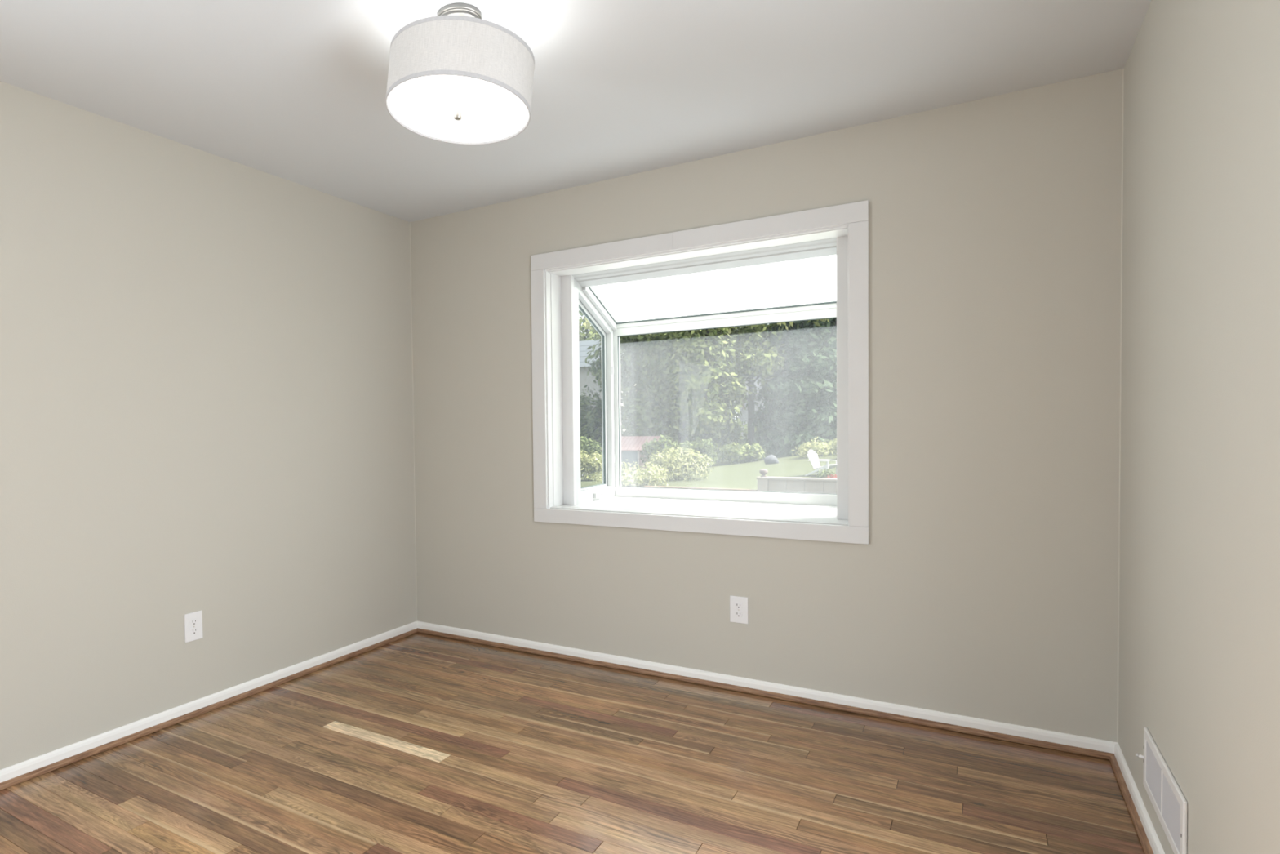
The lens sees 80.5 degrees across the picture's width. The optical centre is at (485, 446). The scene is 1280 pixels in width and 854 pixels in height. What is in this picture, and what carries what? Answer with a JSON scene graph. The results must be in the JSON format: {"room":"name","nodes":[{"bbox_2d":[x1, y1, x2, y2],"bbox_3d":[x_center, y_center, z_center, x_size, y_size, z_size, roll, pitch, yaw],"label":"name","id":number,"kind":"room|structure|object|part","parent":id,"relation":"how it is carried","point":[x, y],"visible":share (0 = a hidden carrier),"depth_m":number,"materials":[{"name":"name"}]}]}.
{"room":"empty room","nodes":[
{"label":"empty room","id":0,"kind":"room"},
{"bbox_2d":[0,80,417,769],"bbox_3d":[-1.816,-0.033,2.370,0.120,2.403,4.820,0,2,34],"label":"wall","id":1,"kind":"structure","parent":0,"point":[206,393],"depth_m":3.07,"materials":[{"name":"grey paint"}]},
{"bbox_2d":[184,610,202,642],"bbox_3d":[-1.235,0.763,3.123,0.008,0.120,0.084,0,2,34],"label":"power outlet","id":2,"kind":"object","parent":1,"relation":"attached to","point":[193,620],"visible":1,"depth_m":3.12,"materials":[{"name":"white plastic"}]},
{"bbox_2d":[190,626,197,635],"bbox_3d":[-1.233,0.782,3.122,0.003,0.028,0.034,0,2,34],"label":"socket","id":3,"kind":"object","parent":2,"relation":"attached to","point":[193,630],"depth_m":3.12,"materials":[{"name":"white plastic"}]},
{"bbox_2d":[190,617,197,625],"bbox_3d":[-1.234,0.743,3.121,0.003,0.028,0.034,0,2,34],"label":"socket","id":4,"kind":"object","parent":2,"relation":"attached to","point":[193,621],"depth_m":3.12,"materials":[{"name":"white plastic"}]},
{"bbox_2d":[0,621,417,790],"bbox_3d":[-1.708,1.136,2.406,0.026,0.061,4.689,0,2,34],"label":"baseboard","id":5,"kind":"structure","parent":1,"relation":"attached to","point":[13,775],"depth_m":3.06,"materials":[{"name":"white paint"}]},
{"bbox_2d":[0,631,1144,853],"bbox_3d":[-0.398,1.196,1.534,3.173,0.050,4.700,0,2,34],"label":"floor","id":6,"kind":"structure","parent":0,"point":[417,743],"depth_m":2.53,"materials":[{"name":"brown wood"}]},
{"bbox_2d":[0,0,1151,222],"bbox_3d":[-0.425,-1.292,1.482,3.413,0.120,4.975,0,2,34],"label":"ceiling","id":7,"kind":"structure","parent":0,"point":[294,91],"depth_m":2.50,"materials":[{"name":"white paint"}]},
{"bbox_2d":[385,2,534,144],"bbox_3d":[-0.073,-1.102,2.151,0.430,0.305,0.436,0,2,34],"label":"ceiling lamp","id":8,"kind":"object","parent":7,"relation":"attached to","point":[457,76],"visible":1,"depth_m":2.03,"materials":[{"name":"fabric"}]},
{"bbox_3d":[-0.079,-0.979,2.151,0.422,0.012,0.422,4,-2,34],"label":"shade trim","id":9,"kind":"part","parent":8,"relation":"part of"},
{"bbox_2d":[386,75,528,142],"bbox_3d":[-0.079,-0.980,2.151,0.413,0.004,0.413,4,-2,34],"label":"diffuser","id":10,"kind":"object","parent":8,"relation":"attached to","point":[428,105],"depth_m":2.13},
{"bbox_3d":[-0.073,-1.052,2.153,0.421,0.136,0.421,4,-2,34],"label":"lamp shade","id":11,"kind":"part","parent":8,"relation":"part of","materials":[{"name":"fabric"}]},
{"bbox_3d":[-0.067,-1.125,2.154,0.422,0.012,0.422,4,-2,34],"label":"shade trim","id":12,"kind":"part","parent":8,"relation":"part of","materials":[{"name":"white fabric"}]},
{"bbox_2d":[410,68,1122,742],"bbox_3d":[0.938,-0.105,3.514,3.413,2.403,0.155,0,2,34],"label":"wall","id":13,"kind":"structure","parent":0,"point":[984,584],"depth_m":2.94,"materials":[{"name":"grey paint"}]},
{"bbox_2d":[409,222,417,620],"bbox_3d":[-0.422,-0.138,4.333,0.003,2.341,0.003,0,2,34],"label":"trim","id":14,"kind":"structure","parent":13,"relation":"attached to","point":[410,222],"depth_m":4.33,"materials":[{"name":"grey paint"}]},
{"bbox_2d":[530,200,869,544],"bbox_3d":[1.109,-0.309,3.733,1.571,1.389,0.759,0,2,34],"label":"window","id":15,"kind":"structure","parent":13,"relation":"in","point":[809,264],"depth_m":3.72,"materials":[{"name":"white paint"}]},
{"bbox_3d":[0.282,-0.295,3.844,0.076,1.238,0.018,0,2,34],"label":"casing","id":16,"kind":"part","parent":15,"relation":"part of","materials":[{"name":"white paint"}]},
{"bbox_3d":[0.591,-0.306,4.194,0.023,1.102,0.437,0,2,34],"label":"sash","id":17,"kind":"part","parent":15,"relation":"part of","materials":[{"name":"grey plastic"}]},
{"bbox_3d":[0.557,-0.953,3.635,0.762,0.080,0.018,0,2,34],"label":"head casing","id":18,"kind":"part","parent":15,"relation":"part of","materials":[{"name":"white paint"}]},
{"bbox_3d":[0.697,0.262,4.240,0.030,0.049,0.271,0,2,41],"label":"crank handle","id":19,"kind":"part","parent":15,"relation":"part of","materials":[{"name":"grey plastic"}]},
{"bbox_3d":[1.113,0.320,3.739,1.440,0.020,0.702,0,2,34],"label":"sill","id":20,"kind":"part","parent":15,"relation":"part of","materials":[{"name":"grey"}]},
{"bbox_3d":[0.912,0.361,3.445,1.571,0.070,0.018,0,2,34],"label":"casing","id":21,"kind":"part","parent":15,"relation":"part of","materials":[{"name":"white paint"}]},
{"bbox_3d":[1.161,-0.311,3.806,1.412,1.278,0.580,0,2,34],"label":"frame","id":22,"kind":"part","parent":15,"relation":"part of","materials":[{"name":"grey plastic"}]},
{"bbox_3d":[1.004,-0.297,3.574,1.412,1.226,0.030,0,2,34],"label":"frame","id":23,"kind":"part","parent":15,"relation":"part of","materials":[{"name":"white paint"}]},
{"bbox_3d":[1.180,-0.807,3.833,1.248,0.178,0.396,0,2,34],"label":"roof pane","id":24,"kind":"part","parent":15,"relation":"part of","materials":[{"name":"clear glass"}]},
{"bbox_3d":[1.209,-0.951,3.196,0.808,0.080,0.019,0,2,34],"label":"head casing","id":25,"kind":"part","parent":15,"relation":"part of","materials":[{"name":"white paint"}]},
{"bbox_3d":[1.525,-0.291,3.009,0.072,1.238,0.018,0,2,34],"label":"casing","id":26,"kind":"part","parent":15,"relation":"part of","materials":[{"name":"white paint"}]},
{"bbox_2d":[729,595,747,623],"bbox_3d":[1.139,0.734,3.312,0.080,0.120,0.008,0,2,34],"label":"power outlet","id":27,"kind":"object","parent":13,"relation":"attached to","point":[738,605],"visible":1,"depth_m":3.31,"materials":[{"name":"white plastic"}]},
{"bbox_2d":[734,610,742,617],"bbox_3d":[1.138,0.753,3.310,0.034,0.028,0.003,0,2,34],"label":"socket","id":28,"kind":"object","parent":27,"relation":"attached to","point":[737,613],"depth_m":3.31,"materials":[{"name":"white plastic"}]},
{"bbox_2d":[734,602,742,608],"bbox_3d":[1.137,0.714,3.309,0.034,0.028,0.003,0,2,34],"label":"socket","id":29,"kind":"object","parent":27,"relation":"attached to","point":[737,605],"depth_m":3.31,"materials":[{"name":"white plastic"}]},
{"bbox_2d":[416,621,1118,759],"bbox_3d":[0.905,1.068,3.471,3.173,0.061,0.026,0,2,34],"label":"baseboard","id":30,"kind":"structure","parent":13,"relation":"attached to","point":[1084,745],"depth_m":3.15,"materials":[{"name":"white paint"}]},
{"bbox_2d":[1116,68,1124,742],"bbox_3d":[2.209,-0.129,2.564,0.003,2.341,0.003,0,2,34],"label":"trim","id":31,"kind":"structure","parent":13,"relation":"attached to","point":[1122,68],"depth_m":2.56,"materials":[{"name":"grey paint"}]},
{"bbox_2d":[1118,0,1279,853],"bbox_3d":[0.917,-0.024,0.533,0.120,2.403,4.820,0,2,34],"label":"wall","id":32,"kind":"structure","parent":0,"point":[1199,664],"depth_m":1.60,"materials":[{"name":"grey paint"}]},
{"bbox_2d":[1109,743,1164,853],"bbox_3d":[1.718,1.100,1.861,0.026,0.061,1.769,0,2,34],"label":"baseboard","id":33,"kind":"structure","parent":32,"relation":"attached to","point":[1150,842],"depth_m":2.22,"materials":[{"name":"white paint"}]},
{"bbox_2d":[1135,727,1187,853],"bbox_3d":[1.771,0.907,1.940,0.026,0.170,0.510,0,2,34],"label":"air vent","id":34,"kind":"object","parent":32,"relation":"in","point":[1170,805],"visible":1,"depth_m":1.90,"materials":[{"name":"white metal"}]},
{"bbox_3d":[1.906,0.901,2.144,0.011,0.012,0.018,-1,2,-12],"label":"damper lever","id":35,"kind":"part","parent":34,"relation":"part of","materials":[{"name":"white metal"}]},
{"label":"outside","id":36,"kind":"structure","parent":0,"visible":0},
{"bbox_2d":[580,451,836,489],"bbox_3d":[12.852,0.091,41.999,72.000,2.762,72.000,0,2,34],"label":"ground","id":37,"kind":"structure","parent":36,"point":[726,474],"depth_m":22.16,"materials":[{"name":"green plant"}]},
{"bbox_2d":[578,313,600,341],"bbox_3d":[6.383,-4.349,48.928,6.628,11.595,6.856,0,2,34],"label":"leafy tree","id":38,"kind":"object","parent":37,"relation":"on","point":[581,338],"visible":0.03,"depth_m":47.50,"materials":[{"name":"green plant"}]},
{"bbox_2d":[580,449,602,479],"bbox_3d":[3.424,0.628,23.039,1.561,1.085,1.434,0,2,34],"label":"shrub","id":39,"kind":"object","parent":37,"relation":"on","point":[588,465],"visible":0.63,"depth_m":22.65,"materials":[{"name":"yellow plant"}]},
{"bbox_2d":[580,435,602,476],"bbox_3d":[3.741,0.498,28.855,2.513,1.794,1.978,0,2,34],"label":"shrub","id":40,"kind":"object","parent":37,"relation":"on","point":[587,445],"visible":0.15,"depth_m":28.25,"materials":[{"name":"green plant"}]},
{"bbox_2d":[579,385,624,475],"bbox_3d":[5.027,-0.499,36.393,3.808,5.064,3.788,0,2,34],"label":"leafy tree","id":41,"kind":"object","parent":37,"relation":"on","point":[588,429],"visible":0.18,"depth_m":35.71,"materials":[{"name":"green plant"}]},
{"bbox_2d":[579,339,636,443],"bbox_3d":[6.619,-2.171,42.478,3.888,7.298,6.020,0,2,34],"label":"house","id":42,"kind":"structure","parent":37,"relation":"on","point":[584,380],"depth_m":39.84,"materials":[{"name":"grey"}]},
{"bbox_2d":[578,310,666,420],"bbox_3d":[9.698,-5.607,50.353,9.610,13.814,9.187,0,2,34],"label":"tree","id":43,"kind":"object","parent":37,"relation":"on","point":[580,311],"visible":0.02,"depth_m":48.84,"materials":[{"name":"green plant"}]},
{"bbox_2d":[580,459,670,487],"bbox_3d":[3.837,0.788,19.985,2.390,0.961,1.945,0,2,34],"label":"shrub","id":44,"kind":"object","parent":37,"relation":"on","point":[646,477],"visible":0.77,"depth_m":19.53,"materials":[{"name":"yellow plant"}]},
{"bbox_2d":[583,329,678,443],"bbox_3d":[7.334,-2.883,35.781,5.208,9.109,5.688,0,2,34],"label":"leafy tree","id":45,"kind":"object","parent":37,"relation":"on","point":[628,344],"visible":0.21,"depth_m":34.38,"materials":[{"name":"green plant"}]},
{"bbox_2d":[600,435,663,474],"bbox_3d":[6.622,0.568,32.281,2.427,2.035,2.140,0,2,34],"label":"garden shed","id":46,"kind":"object","parent":37,"relation":"on","point":[631,446],"visible":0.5,"depth_m":31.51,"materials":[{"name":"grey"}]},
{"bbox_3d":[6.106,0.912,31.476,0.856,1.404,0.028,0,2,34],"label":"door","id":47,"kind":"part","parent":46,"relation":"part of","materials":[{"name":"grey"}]},
{"bbox_3d":[6.489,0.899,31.212,0.074,1.434,0.038,0,2,34],"label":"door frame","id":48,"kind":"part","parent":46,"relation":"part of","materials":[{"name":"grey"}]},
{"bbox_2d":[640,434,680,466],"bbox_3d":[6.553,0.301,27.587,1.509,1.501,1.376,0,2,34],"label":"shrub","id":49,"kind":"object","parent":37,"relation":"on","point":[657,446],"visible":0.58,"depth_m":27.42,"materials":[{"name":"green plant"}]},
{"bbox_2d":[645,447,714,480],"bbox_3d":[5.679,0.557,21.500,1.938,1.085,1.571,0,2,34],"label":"shrub","id":50,"kind":"object","parent":37,"relation":"on","point":[673,463],"visible":0.87,"depth_m":21.30,"materials":[{"name":"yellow plant"}]},
{"bbox_2d":[620,329,741,468],"bbox_3d":[8.913,-2.991,33.258,5.222,8.776,4.354,0,2,34],"label":"leafy tree","id":51,"kind":"object","parent":37,"relation":"on","point":[647,420],"visible":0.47,"depth_m":32.62,"materials":[{"name":"green plant"}]},
{"bbox_2d":[631,330,748,438],"bbox_3d":[12.163,-5.142,46.831,9.392,13.043,8.749,0,2,34],"label":"tree","id":52,"kind":"object","parent":37,"relation":"on","point":[708,331],"visible":0.02,"depth_m":44.91,"materials":[{"name":"green plant"}]},
{"bbox_2d":[675,436,718,468],"bbox_3d":[8.170,0.356,28.913,1.901,1.502,1.536,0,2,34],"label":"shrub","id":53,"kind":"object","parent":37,"relation":"on","point":[705,446],"visible":0.53,"depth_m":28.38,"materials":[{"name":"green plant"}]},
{"bbox_2d":[644,485,757,491],"bbox_3d":[5.280,1.194,18.256,2.796,0.344,0.100,0,2,34],"label":"edging","id":54,"kind":"object","parent":37,"relation":"on","point":[682,487],"visible":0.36,"depth_m":18.19,"materials":[{"name":"white"}]},
{"bbox_2d":[664,326,752,466],"bbox_3d":[9.451,-3.225,31.370,3.420,8.835,3.846,-1,2,-5],"label":"leafy tree","id":55,"kind":"object","parent":37,"relation":"on","point":[707,420],"visible":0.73,"depth_m":30.66,"materials":[{"name":"green plant"}]},
{"bbox_2d":[582,317,836,377],"bbox_3d":[5.691,-1.170,13.834,8.209,5.196,2.924,0,2,34],"label":"tree","id":56,"kind":"object","parent":37,"relation":"on","point":[587,322],"visible":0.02,"depth_m":13.93,"materials":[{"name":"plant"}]},
{"bbox_2d":[668,324,772,454],"bbox_3d":[16.097,-5.747,51.219,8.033,13.334,7.558,0,2,34],"label":"tree","id":57,"kind":"object","parent":37,"relation":"on","point":[733,411],"visible":0.02,"depth_m":49.76,"materials":[{"name":"green plant"}]},
{"bbox_2d":[714,419,742,462],"bbox_3d":[11.362,-0.191,36.277,2.498,2.620,1.993,0,2,34],"label":"shrub","id":58,"kind":"object","parent":37,"relation":"on","point":[736,441],"visible":0.07,"depth_m":35.72,"materials":[{"name":"green plant"}]},
{"bbox_2d":[720,418,757,460],"bbox_3d":[12.563,-0.236,35.982,2.684,2.297,2.142,0,2,34],"label":"shrub","id":59,"kind":"object","parent":37,"relation":"on","point":[744,428],"visible":0.11,"depth_m":35.53,"materials":[{"name":"green plant"}]},
{"bbox_2d":[716,440,766,464],"bbox_3d":[10.309,0.257,29.732,2.014,1.031,1.575,0,2,34],"label":"shrub","id":60,"kind":"object","parent":37,"relation":"on","point":[753,452],"visible":0.98,"depth_m":29.39,"materials":[{"name":"green plant"}]},
{"bbox_2d":[703,323,788,461],"bbox_3d":[11.389,-3.640,31.935,3.214,9.115,3.676,-1,2,-19],"label":"leafy tree","id":61,"kind":"object","parent":37,"relation":"on","point":[752,365],"visible":0.41,"depth_m":31.08,"materials":[{"name":"green plant"}]},
{"bbox_2d":[737,376,769,437],"bbox_3d":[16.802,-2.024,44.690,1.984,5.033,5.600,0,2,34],"label":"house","id":62,"kind":"structure","parent":37,"relation":"on","point":[744,417],"depth_m":42.83,"materials":[{"name":"grey"}]},
{"bbox_2d":[764,454,778,464],"bbox_3d":[10.033,0.461,25.836,0.476,0.337,0.431,0,2,34],"label":"boulder","id":63,"kind":"object","parent":37,"relation":"on","point":[771,459],"visible":0.8,"depth_m":25.69,"materials":[{"name":"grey stone"}]},
{"bbox_2d":[742,318,836,459],"bbox_3d":[13.289,-4.351,31.484,4.437,10.564,4.725,-2,2,-27],"label":"evergreen tree","id":64,"kind":"object","parent":37,"relation":"on","point":[798,410],"visible":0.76,"depth_m":30.42,"materials":[{"name":"green plant"}]},
{"bbox_2d":[754,323,836,453],"bbox_3d":[13.833,-4.888,32.714,4.328,11.538,4.042,-1,2,-17],"label":"evergreen tree","id":65,"kind":"object","parent":37,"relation":"on","point":[776,375],"visible":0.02,"depth_m":32.62,"materials":[{"name":"green plant"}]},
{"bbox_2d":[756,476,836,493],"bbox_3d":[8.069,1.000,16.427,3.854,0.550,0.270,0,2,34],"label":"wall","id":66,"kind":"structure","parent":37,"relation":"on","point":[775,484],"depth_m":16.91,"materials":[{"name":"beige concrete"}]},
{"bbox_2d":[759,468,768,476],"bbox_3d":[6.574,0.625,17.413,0.190,0.190,0.190,0,2,34],"label":"urn","id":67,"kind":"object","parent":66,"relation":"on","point":[762,471],"visible":1,"depth_m":17.36,"materials":[{"name":"grey stone"}]},
{"bbox_2d":[825,474,836,478],"bbox_3d":[8.204,0.841,17.410,0.283,0.384,0.268,-1,2,-3],"label":"flower pot","id":68,"kind":"object","parent":66,"relation":"on","point":[835,476],"visible":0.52,"depth_m":17.38,"materials":[{"name":"brown ceramic"}]},
{"bbox_2d":[816,468,835,477],"bbox_3d":[8.167,0.771,17.685,0.439,0.490,0.439,0,2,34],"label":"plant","id":69,"kind":"object","parent":68,"relation":"in","point":[824,473],"visible":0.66,"depth_m":17.62,"materials":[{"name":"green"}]},
{"bbox_2d":[791,435,834,457],"bbox_3d":[12.134,0.112,26.830,1.882,0.965,1.777,0,2,34],"label":"shrub","id":70,"kind":"object","parent":37,"relation":"on","point":[821,448],"visible":0.77,"depth_m":26.72,"materials":[{"name":"yellow plant"}]},
{"bbox_2d":[790,318,836,442],"bbox_3d":[16.014,-5.444,32.327,6.218,12.099,4.957,-1,2,-19],"label":"evergreen tree","id":71,"kind":"object","parent":37,"relation":"on","point":[833,345],"visible":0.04,"depth_m":31.50,"materials":[{"name":"green plant"}]},
{"bbox_2d":[804,448,836,475],"bbox_3d":[9.239,0.450,20.290,0.640,0.725,0.737,-2,2,-36],"label":"chair","id":72,"kind":"object","parent":37,"relation":"on","point":[812,455],"visible":0.89,"depth_m":20.33,"materials":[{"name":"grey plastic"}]},
{"bbox_3d":[9.118,0.347,20.451,0.505,0.524,0.216,-2,2,-36],"label":"backrest","id":73,"kind":"part","parent":72,"relation":"part of","materials":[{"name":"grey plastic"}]},
{"bbox_3d":[9.058,0.654,20.174,0.024,0.330,0.717,-2,2,-36],"label":"leg","id":74,"kind":"part","parent":72,"relation":"part of","materials":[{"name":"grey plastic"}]},
{"bbox_3d":[9.414,0.641,20.433,0.024,0.330,0.717,-2,2,-36],"label":"leg","id":75,"kind":"part","parent":72,"relation":"part of","materials":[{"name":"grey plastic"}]},
{"bbox_2d":[827,438,836,458],"bbox_3d":[12.022,0.108,24.487,1.179,0.813,1.056,0,2,34],"label":"shrub","id":76,"kind":"object","parent":37,"relation":"on","point":[834,442],"visible":0.12,"depth_m":24.59,"materials":[{"name":"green plant"}]}
]}

